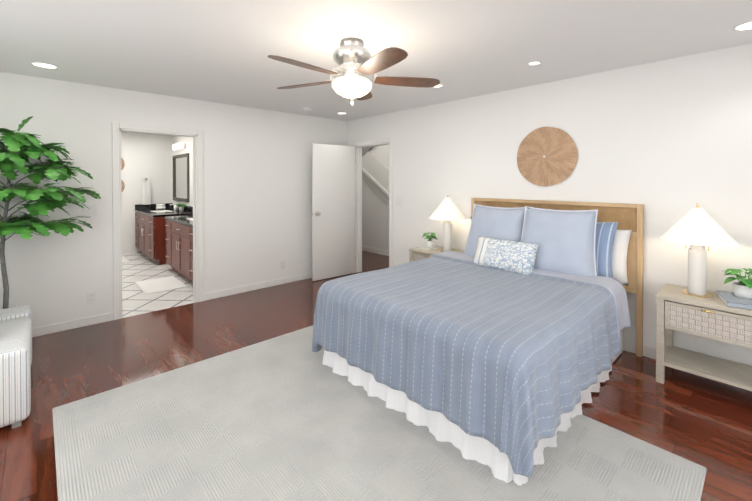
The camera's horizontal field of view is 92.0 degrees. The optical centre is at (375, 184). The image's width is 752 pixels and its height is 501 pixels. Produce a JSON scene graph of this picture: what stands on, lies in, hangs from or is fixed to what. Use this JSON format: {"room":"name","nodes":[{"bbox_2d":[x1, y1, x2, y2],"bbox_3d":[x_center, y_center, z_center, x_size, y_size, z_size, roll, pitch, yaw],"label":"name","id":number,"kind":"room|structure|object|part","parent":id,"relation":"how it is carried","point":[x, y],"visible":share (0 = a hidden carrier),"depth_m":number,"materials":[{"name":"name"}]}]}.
{"room":"bedroom","nodes":[
{"label":"bedroom","id":0,"kind":"room"},
{"bbox_2d":[121,132,172,249],"bbox_3d":[-5.104,0.176,7.349,1.960,2.440,0.100,-1,1,-43],"label":"wall","id":1,"kind":"structure","parent":0,"point":[147,156],"depth_m":7.51,"materials":[{"name":"white paint"}]},
{"bbox_2d":[121,158,124,170],"bbox_3d":[-5.189,-0.402,7.172,0.380,0.380,0.015,-1,1,-43],"label":"wall decor","id":2,"kind":"object","parent":1,"relation":"attached to","point":[122,163],"visible":0.06,"depth_m":7.28,"materials":[{"name":"beige wicker"}]},
{"bbox_2d":[122,248,139,253],"bbox_3d":[-5.055,1.354,7.330,1.730,0.085,0.012,-1,1,-43],"label":"baseboard","id":3,"kind":"structure","parent":1,"relation":"attached to","point":[132,250],"depth_m":7.38,"materials":[{"name":"white"}]},
{"bbox_2d":[142,178,150,204],"bbox_3d":[-4.768,0.143,7.546,0.168,0.553,0.065,-1,1,-43],"label":"towel","id":4,"kind":"object","parent":1,"relation":"attached to","point":[146,193],"visible":0.98,"depth_m":7.53,"materials":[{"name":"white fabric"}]},
{"bbox_2d":[135,203,169,209],"bbox_3d":[-4.672,0.466,7.660,0.692,0.105,0.020,-1,1,-43],"label":"backsplash","id":5,"kind":"structure","parent":1,"relation":"attached to","point":[165,206],"depth_m":7.48,"materials":[{"name":"black stone"}]},
{"bbox_2d":[0,72,346,327],"bbox_3d":[-2.349,0.205,4.285,5.260,2.440,0.120,-1,1,-43],"label":"wall","id":6,"kind":"structure","parent":0,"point":[257,195],"depth_m":4.09,"materials":[{"name":"white paint"}]},
{"bbox_2d":[32,312,112,336],"bbox_3d":[-3.441,1.393,3.190,1.855,0.085,0.012,-1,1,-43],"label":"baseboard","id":7,"kind":"structure","parent":6,"relation":"attached to","point":[58,327],"depth_m":3.59,"materials":[{"name":"white paint"}]},
{"bbox_2d":[82,204,96,216],"bbox_3d":[-2.905,0.266,3.680,0.118,0.118,0.008,-1,1,-43],"label":"light switch","id":8,"kind":"object","parent":6,"relation":"attached to","point":[90,211],"visible":0.92,"depth_m":3.68,"materials":[{"name":"white plastic"}]},
{"bbox_2d":[87,291,95,303],"bbox_3d":[-2.894,1.155,3.699,0.072,0.116,0.008,-1,1,-43],"label":"electrical outlet","id":9,"kind":"object","parent":6,"relation":"attached to","point":[91,297],"visible":1,"depth_m":3.69,"materials":[{"name":"white plastic"}]},
{"bbox_2d":[112,122,203,319],"bbox_3d":[-2.479,0.385,4.166,0.899,2.082,0.152,-1,1,-43],"label":"door frame","id":10,"kind":"structure","parent":6,"relation":"attached to","point":[118,128],"depth_m":4.07,"materials":[{"name":"white"}]},
{"bbox_2d":[204,272,311,300],"bbox_3d":[-1.286,1.374,5.195,2.240,0.085,0.012,-1,1,-43],"label":"baseboard","id":11,"kind":"structure","parent":6,"relation":"attached to","point":[222,293],"depth_m":4.87,"materials":[{"name":"white paint"}]},
{"bbox_2d":[281,261,285,268],"bbox_3d":[-1.318,1.149,5.164,0.072,0.116,0.008,-1,1,-43],"label":"electrical outlet","id":12,"kind":"object","parent":6,"relation":"attached to","point":[283,264],"visible":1,"depth_m":5.17,"materials":[{"name":"white plastic"}]},
{"bbox_2d":[172,136,192,205],"bbox_3d":[-3.023,0.184,6.478,0.100,2.440,4.010,-1,1,-43],"label":"wall","id":13,"kind":"structure","parent":0,"point":[187,141],"depth_m":7.06,"materials":[{"name":"white paint"}]},
{"bbox_2d":[172,143,185,149],"bbox_3d":[-4.007,-0.764,7.377,0.099,0.110,0.600,-1,1,-43],"label":"sconce","id":14,"kind":"object","parent":13,"relation":"attached to","point":[177,146],"visible":1,"depth_m":7.21,"materials":[{"name":"silver metal"}]},
{"bbox_2d":[172,153,188,201],"bbox_3d":[-3.989,-0.130,7.414,0.029,0.950,1.080,-1,1,-43],"label":"bathroom mirror","id":15,"kind":"object","parent":13,"relation":"attached to","point":[180,177],"visible":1,"depth_m":7.41,"materials":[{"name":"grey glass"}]},
{"bbox_2d":[170,202,192,213],"bbox_3d":[-3.880,0.469,7.303,0.020,0.105,1.622,-1,1,-43],"label":"backsplash","id":16,"kind":"structure","parent":13,"relation":"attached to","point":[173,206],"depth_m":7.13,"materials":[{"name":"black stone"}]},
{"bbox_2d":[362,145,388,250],"bbox_3d":[0.511,-0.119,6.875,0.100,3.040,4.000,-1,1,-43],"label":"wall","id":17,"kind":"structure","parent":0,"point":[375,220],"depth_m":7.36,"materials":[{"name":"white paint"}]},
{"bbox_2d":[362,146,388,255],"bbox_3d":[0.329,-0.267,6.948,0.065,3.334,4.358,-1,1,-43],"label":"trim","id":18,"kind":"structure","parent":17,"relation":"attached to","point":[375,174],"depth_m":7.30,"materials":[{"name":"white paint"}]},
{"bbox_2d":[0,251,751,500],"bbox_3d":[-1.266,1.451,4.088,6.320,0.072,9.920,-1,1,-43],"label":"floor","id":19,"kind":"structure","parent":0,"point":[703,421],"depth_m":2.74,"materials":[{"name":"brown wood"}]},
{"bbox_2d":[0,305,31,428],"bbox_3d":[-2.758,1.020,2.259,0.890,0.848,1.080,-1,1,-43],"label":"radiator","id":20,"kind":"object","parent":19,"relation":"on","point":[15,358],"visible":1,"depth_m":2.15,"materials":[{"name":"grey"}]},
{"bbox_2d":[0,116,100,313],"bbox_3d":[-3.041,0.425,2.935,1.395,2.025,0.817,-1,1,-43],"label":"plant","id":21,"kind":"object","parent":19,"relation":"on","point":[19,148],"visible":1,"depth_m":3.05,"materials":[{"name":"green plant"}]},
{"bbox_2d":[134,210,192,264],"bbox_3d":[-4.140,0.979,7.074,0.719,0.840,1.605,-1,1,-43],"label":"bathroom vanity","id":22,"kind":"object","parent":19,"relation":"on","point":[150,231],"depth_m":6.42,"materials":[{"name":"brown wood"}]},
{"bbox_2d":[138,210,189,217],"bbox_3d":[-4.126,0.541,7.071,0.697,0.035,1.627,-1,1,-43],"label":"countertop","id":23,"kind":"structure","parent":22,"relation":"on","point":[153,213],"depth_m":6.77,"materials":[{"name":"black stone"}]},
{"bbox_2d":[165,219,192,282],"bbox_3d":[-2.710,0.993,5.595,0.640,0.840,1.590,-1,1,-43],"label":"bathroom vanity","id":24,"kind":"object","parent":19,"relation":"on","point":[179,244],"depth_m":5.38,"materials":[{"name":"brown wood"}]},
{"bbox_2d":[165,215,192,226],"bbox_3d":[-2.697,0.555,5.593,0.618,0.035,1.615,-1,1,-43],"label":"countertop","id":25,"kind":"structure","parent":24,"relation":"on","point":[188,218],"depth_m":5.58,"materials":[{"name":"black stone"}]},
{"bbox_2d":[52,325,706,500],"bbox_3d":[-0.196,1.438,2.079,2.410,0.014,2.900,-1,1,-43],"label":"rug","id":26,"kind":"object","parent":19,"relation":"on","point":[290,416],"visible":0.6,"depth_m":1.95,"materials":[{"name":"grey carpet"}]},
{"bbox_2d":[409,246,463,261],"bbox_3d":[0.736,1.104,4.336,0.422,0.640,0.568,-1,1,-43],"label":"nightstand","id":27,"kind":"object","parent":19,"relation":"on","point":[416,253],"visible":0.25,"depth_m":4.31,"materials":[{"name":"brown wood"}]},
{"bbox_2d":[419,245,438,249],"bbox_3d":[0.649,0.771,4.430,0.200,0.022,0.150,0,1,-38],"label":"book","id":28,"kind":"object","parent":27,"relation":"on","point":[428,248],"visible":0.81,"depth_m":4.38,"materials":[{"name":"white paper"}]},
{"bbox_2d":[422,233,437,246],"bbox_3d":[0.659,0.675,4.439,0.219,0.170,0.214,-1,1,-43],"label":"plant","id":29,"kind":"object","parent":28,"relation":"on","point":[429,242],"visible":1,"depth_m":4.40,"materials":[{"name":"green plant"}]},
{"bbox_2d":[430,195,465,251],"bbox_3d":[0.842,0.455,4.264,0.430,0.659,0.430,-1,1,-43],"label":"lamp","id":30,"kind":"object","parent":27,"relation":"on","point":[447,210],"visible":0.85,"depth_m":4.20,"materials":[{"name":"white fabric"}]},
{"bbox_2d":[312,198,643,485],"bbox_3d":[0.840,0.802,2.953,2.161,1.270,1.795,-1,1,-43],"label":"bed","id":31,"kind":"object","parent":19,"relation":"on","point":[496,346],"visible":1,"depth_m":2.36,"materials":[{"name":"blue fabric"}]},
{"bbox_3d":[1.667,0.796,3.615,0.049,1.270,1.620,-1,1,-43],"label":"headboard","id":32,"kind":"part","parent":31,"relation":"part of","materials":[{"name":"brown wood"}]},
{"bbox_2d":[612,230,631,285],"bbox_3d":[1.845,0.600,3.233,0.204,0.450,0.700,-1,1,-43],"label":"pillow","id":33,"kind":"object","parent":31,"relation":"on","point":[621,239],"depth_m":3.00,"materials":[{"name":"fabric"}]},
{"bbox_2d":[656,284,751,390],"bbox_3d":[2.374,1.121,2.575,0.422,0.640,0.568,-1,1,-43],"label":"nightstand","id":34,"kind":"object","parent":19,"relation":"on","point":[714,317],"visible":1,"depth_m":2.53,"materials":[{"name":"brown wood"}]},
{"bbox_2d":[660,204,738,297],"bbox_3d":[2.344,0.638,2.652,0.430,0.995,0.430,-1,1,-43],"label":"lamp","id":35,"kind":"object","parent":34,"relation":"on","point":[698,229],"visible":0.96,"depth_m":2.60,"materials":[{"name":"white fabric"}]},
{"bbox_2d":[716,290,751,309],"bbox_3d":[2.474,0.786,2.454,0.210,0.030,0.300,0,1,33],"label":"book","id":36,"kind":"object","parent":34,"relation":"on","point":[729,299],"visible":0.94,"depth_m":2.41,"materials":[{"name":"grey paper"}]},
{"bbox_2d":[724,268,751,298],"bbox_3d":[2.513,0.672,2.483,0.230,0.195,0.231,-1,1,-43],"label":"plant","id":37,"kind":"object","parent":36,"relation":"on","point":[742,287],"visible":0.98,"depth_m":2.47,"materials":[{"name":"green plant"}]},
{"bbox_2d":[0,0,751,120],"bbox_3d":[-0.336,-1.035,2.110,5.260,0.080,6.030,-1,1,-43],"label":"ceiling","id":38,"kind":"structure","parent":0,"point":[218,51],"depth_m":2.54,"materials":[{"name":"white paint"}]},
{"bbox_2d":[29,61,58,68],"bbox_3d":[-2.789,-1.000,3.059,0.186,0.006,0.186,-1,1,-43],"label":"recessed light","id":39,"kind":"object","parent":38,"relation":"in","point":[44,65],"visible":1,"depth_m":3.06,"materials":[{"name":"white plastic"}]},
{"bbox_2d":[268,37,439,104],"bbox_3d":[-0.191,-0.777,2.511,1.204,0.441,1.233,-1,1,-43],"label":"fan","id":40,"kind":"object","parent":38,"relation":"hanging from","point":[354,60],"visible":1,"depth_m":2.46,"materials":[{"name":"brown wood"}]},
{"bbox_2d":[527,61,541,65],"bbox_3d":[1.306,-0.999,3.003,0.116,0.006,0.116,-1,1,-43],"label":"recessed light","id":41,"kind":"object","parent":38,"relation":"in","point":[531,63],"visible":1,"depth_m":3.00,"materials":[{"name":"white plastic"}]},
{"bbox_2d":[732,20,751,30],"bbox_3d":[2.348,-0.993,2.265,0.186,0.006,0.186,-1,1,-43],"label":"recessed light","id":42,"kind":"object","parent":38,"relation":"in","point":[745,26],"visible":1,"depth_m":2.29,"materials":[{"name":"white plastic"}]},
{"bbox_2d":[347,43,751,365],"bbox_3d":[1.587,0.209,3.828,0.120,2.440,5.910,-1,1,-43],"label":"wall","id":43,"kind":"structure","parent":0,"point":[667,143],"depth_m":3.12,"materials":[{"name":"white paint"}]},
{"bbox_2d":[312,143,355,280],"bbox_3d":[-0.638,0.405,5.539,0.773,2.000,0.169,-1,1,-43],"label":"door leaf","id":44,"kind":"structure","parent":43,"relation":"in","point":[333,210],"depth_m":5.49,"materials":[{"name":"white"}]},
{"bbox_2d":[352,137,392,272],"bbox_3d":[-0.023,0.372,5.550,0.138,2.082,0.904,-1,1,-43],"label":"door frame","id":45,"kind":"structure","parent":43,"relation":"attached to","point":[359,145],"depth_m":5.78,"materials":[{"name":"white"}]},
{"bbox_2d":[517,127,577,185],"bbox_3d":[1.678,-0.276,3.603,0.033,0.591,0.590,-1,1,-43],"label":"art","id":46,"kind":"object","parent":43,"relation":"attached to","point":[547,156],"visible":1,"depth_m":3.59,"materials":[{"name":"brown wicker"}]},
{"bbox_2d":[623,340,655,358],"bbox_3d":[1.855,1.390,3.454,0.012,0.085,4.740,-1,1,-43],"label":"baseboard","id":47,"kind":"structure","parent":43,"relation":"attached to","point":[649,352],"depth_m":3.04,"materials":[{"name":"white paint"}]},
{"bbox_2d":[716,340,728,346],"bbox_3d":[2.564,1.140,2.691,0.008,0.116,0.072,-1,1,-43],"label":"electrical outlet","id":48,"kind":"object","parent":43,"relation":"attached to","point":[721,343],"visible":0.21,"depth_m":2.69,"materials":[{"name":"white plastic"}]}
]}

